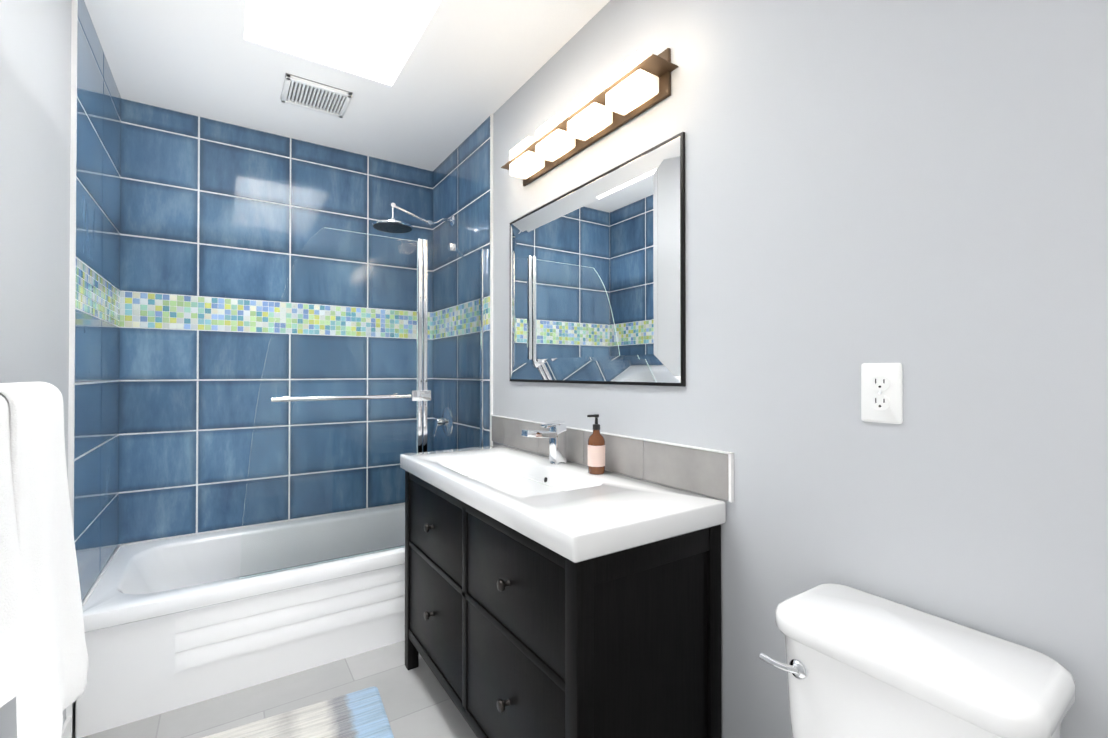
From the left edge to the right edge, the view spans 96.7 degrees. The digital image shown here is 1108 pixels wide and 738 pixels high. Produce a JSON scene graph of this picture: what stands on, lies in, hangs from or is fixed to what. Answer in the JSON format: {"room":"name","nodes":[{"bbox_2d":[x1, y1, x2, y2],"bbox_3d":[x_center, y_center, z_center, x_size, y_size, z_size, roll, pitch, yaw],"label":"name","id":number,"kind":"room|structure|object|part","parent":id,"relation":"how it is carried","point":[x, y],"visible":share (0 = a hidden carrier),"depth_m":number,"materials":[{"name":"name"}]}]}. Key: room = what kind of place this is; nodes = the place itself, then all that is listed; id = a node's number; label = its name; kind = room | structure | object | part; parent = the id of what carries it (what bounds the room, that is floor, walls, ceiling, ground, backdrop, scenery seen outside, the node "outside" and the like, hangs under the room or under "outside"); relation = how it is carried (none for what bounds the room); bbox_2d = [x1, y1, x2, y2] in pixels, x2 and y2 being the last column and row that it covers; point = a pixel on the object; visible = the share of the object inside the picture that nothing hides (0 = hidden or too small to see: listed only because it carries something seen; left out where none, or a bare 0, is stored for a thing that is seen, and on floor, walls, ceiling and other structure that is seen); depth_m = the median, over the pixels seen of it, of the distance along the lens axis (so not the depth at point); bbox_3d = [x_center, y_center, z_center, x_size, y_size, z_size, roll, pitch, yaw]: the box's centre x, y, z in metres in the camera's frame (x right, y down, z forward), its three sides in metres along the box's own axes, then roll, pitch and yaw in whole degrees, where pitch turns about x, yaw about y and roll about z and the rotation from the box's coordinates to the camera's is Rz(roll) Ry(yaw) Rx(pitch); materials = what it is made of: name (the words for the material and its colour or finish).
{"room":"bathroom","nodes":[
{"label":"bathroom","id":0,"kind":"room"},
{"bbox_2d":[0,0,75,737],"bbox_3d":[-0.959,-0.034,0.569,0.120,2.490,4.050,0,-1,-34],"label":"wall","id":1,"kind":"structure","parent":0,"point":[35,88],"depth_m":1.30,"materials":[{"name":"grey paint"}]},
{"bbox_2d":[0,381,87,737],"bbox_3d":[-0.953,0.396,0.806,0.156,0.740,0.932,0,-1,-34],"label":"towel","id":2,"kind":"object","parent":1,"relation":"attached to","point":[43,663],"visible":1,"depth_m":0.93,"materials":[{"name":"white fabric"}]},
{"bbox_2d":[61,716,70,737],"bbox_3d":[-0.673,1.158,0.251,0.012,0.100,3.220,0,-1,-34],"label":"baseboard","id":3,"kind":"structure","parent":1,"relation":"attached to","point":[66,729],"depth_m":1.55,"materials":[{"name":"white wood"}]},
{"bbox_2d":[74,0,120,602],"bbox_3d":[-1.792,-0.225,1.942,0.012,2.083,0.818,0,-1,-34],"label":"wall tiles","id":4,"kind":"structure","parent":1,"relation":"attached to","point":[97,351],"depth_m":1.87,"materials":[{"name":"tile"}]},
{"bbox_2d":[66,0,492,737],"bbox_3d":[-0.936,-0.023,2.014,1.520,2.490,0.008,0,-1,-34],"label":"tile trim","id":5,"kind":"structure","parent":1,"relation":"attached to","point":[72,256],"depth_m":1.60,"materials":[{"name":"white"}]},
{"bbox_2d":[72,640,476,737],"bbox_3d":[-0.276,1.274,1.013,1.760,0.120,4.290,0,-1,-34],"label":"floor","id":6,"kind":"structure","parent":0,"point":[417,702],"depth_m":1.80,"materials":[{"name":"grey tile"}]},
{"bbox_2d":[75,503,404,737],"bbox_3d":[-1.169,1.018,2.357,1.495,0.412,0.800,0,-1,-34],"label":"tub","id":7,"kind":"object","parent":6,"relation":"on","point":[173,623],"visible":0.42,"depth_m":1.96,"materials":[{"name":"white ceramic"}]},
{"bbox_2d":[240,227,484,577],"bbox_3d":[-0.833,0.102,2.276,1.042,1.425,0.288,0,-1,-34],"label":"screen","id":8,"kind":"object","parent":7,"relation":"on","point":[420,395],"visible":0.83,"depth_m":2.29,"materials":[{"name":"clear glass"}]},
{"bbox_2d":[202,686,393,737],"bbox_3d":[-0.824,1.209,1.412,0.720,0.014,0.680,0,-1,-30],"label":"rug","id":9,"kind":"object","parent":6,"relation":"on","point":[360,713],"visible":0.96,"depth_m":1.68,"materials":[{"name":"white fabric"}]},
{"bbox_2d":[400,420,725,737],"bbox_3d":[-0.095,0.705,1.660,0.501,1.028,1.230,0,-1,-34],"label":"bathroom vanity","id":10,"kind":"object","parent":6,"relation":"on","point":[555,593],"visible":1,"depth_m":1.25,"materials":[{"name":"black wood"}]},
{"bbox_2d":[521,420,565,481],"bbox_3d":[-0.060,0.316,1.763,0.260,0.250,0.093,0,-1,-34],"label":"faucet","id":11,"kind":"object","parent":10,"relation":"on","point":[544,471],"depth_m":1.80,"materials":[{"name":"silver metal"}]},
{"bbox_2d":[400,445,725,562],"bbox_3d":[-0.093,0.395,1.664,0.495,0.092,1.230,0,-1,-34],"label":"sink","id":12,"kind":"object","parent":10,"relation":"in","point":[557,511],"depth_m":1.29,"materials":[{"name":"white ceramic"}]},
{"bbox_2d":[587,414,604,474],"bbox_3d":[0.139,0.250,1.646,0.066,0.196,0.059,0,-1,-34],"label":"soap bottle","id":13,"kind":"object","parent":10,"relation":"on","point":[596,452],"visible":1,"depth_m":1.62,"materials":[{"name":"brown plastic"}]},
{"bbox_2d":[759,584,1074,737],"bbox_3d":[0.380,0.830,0.694,0.762,0.764,0.383,0,-1,-34],"label":"toilet","id":14,"kind":"object","parent":6,"relation":"on","point":[861,664],"visible":1,"depth_m":0.79,"materials":[{"name":"white ceramic"}]},
{"bbox_3d":[0.421,0.548,0.906,0.042,0.034,0.073,0,-1,-34],"label":"handle","id":15,"kind":"part","parent":14,"relation":"part of","materials":[{"name":"silver metal"}]},
{"bbox_2d":[84,0,609,170],"bbox_3d":[-0.276,-1.326,1.033,1.760,0.100,4.290,0,-1,-34],"label":"ceiling","id":16,"kind":"structure","parent":0,"point":[449,80],"depth_m":2.08,"materials":[{"name":"white paint"}]},
{"bbox_2d":[281,73,352,117],"bbox_3d":[-1.100,-1.257,2.280,0.270,0.018,0.235,0,-1,-34],"label":"ceiling vent","id":17,"kind":"object","parent":16,"relation":"in","point":[313,95],"visible":1,"depth_m":2.26,"materials":[{"name":"white plastic"}]},
{"bbox_2d":[245,0,425,63],"bbox_3d":[-0.599,-1.647,1.511,0.620,0.550,1.360,0,-1,-34],"label":"skylight well","id":18,"kind":"object","parent":16,"relation":"attached to","point":[378,29],"visible":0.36,"depth_m":2.09,"materials":[{"name":"white paint"}]},
{"bbox_2d":[493,0,1107,737],"bbox_3d":[0.407,-0.027,1.478,0.120,2.490,4.050,0,-1,-34],"label":"wall","id":19,"kind":"structure","parent":0,"point":[917,190],"depth_m":1.00,"materials":[{"name":"grey paint"}]},
{"bbox_2d":[433,116,489,450],"bbox_3d":[-0.537,-0.219,2.778,0.012,2.083,0.818,0,-1,-34],"label":"wall tiles","id":20,"kind":"structure","parent":19,"relation":"attached to","point":[461,182],"depth_m":2.73,"materials":[{"name":"tile"}]},
{"bbox_2d":[372,203,454,232],"bbox_3d":[-0.768,-0.823,2.714,0.446,0.140,0.208,0,-1,-34],"label":"shower head","id":21,"kind":"object","parent":20,"relation":"attached to","point":[392,224],"visible":1,"depth_m":2.65},
{"bbox_2d":[433,407,453,436],"bbox_3d":[-0.687,0.466,2.842,0.160,0.485,0.170,0,-1,-34],"label":"tub valve","id":22,"kind":"object","parent":20,"relation":"attached to","point":[449,419],"depth_m":2.85,"materials":[{"name":"silver metal"}]},
{"bbox_2d":[501,48,677,185],"bbox_3d":[0.066,-0.880,1.792,0.105,0.140,0.920,0,-1,-34],"label":"sconce","id":23,"kind":"object","parent":19,"relation":"attached to","point":[638,82],"visible":1,"depth_m":1.65,"materials":[{"name":"white glass"}]},
{"bbox_2d":[510,132,685,386],"bbox_3d":[0.077,-0.312,1.837,0.032,0.731,1.036,0,-1,-34],"label":"mirror","id":24,"kind":"object","parent":19,"relation":"attached to","point":[597,282],"visible":1,"depth_m":1.66,"materials":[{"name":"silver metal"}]},
{"bbox_2d":[491,415,733,501],"bbox_3d":[0.078,0.285,1.850,0.011,0.128,1.384,0,-1,-34],"label":"backsplash","id":25,"kind":"structure","parent":19,"relation":"attached to","point":[705,471],"depth_m":1.52,"materials":[{"name":"grey tile"}]},
{"bbox_2d":[861,363,902,423],"bbox_3d":[0.655,0.048,0.988,0.008,0.120,0.074,0,-1,-34],"label":"electrical outlet","id":26,"kind":"object","parent":19,"relation":"attached to","point":[881,392],"visible":1,"depth_m":0.98,"materials":[{"name":"white plastic"}]},
{"bbox_3d":[-1.431,-0.018,2.759,1.760,2.490,0.120,0,-1,-34],"label":"wall","id":27,"kind":"structure","parent":0,"visible":0},
{"bbox_2d":[118,98,432,544],"bbox_3d":[-1.395,-0.220,2.705,1.520,2.083,0.012,0,-1,-34],"label":"wall tiles","id":28,"kind":"structure","parent":27,"relation":"attached to","point":[222,223],"depth_m":2.58,"materials":[{"name":"tile"}]}
]}

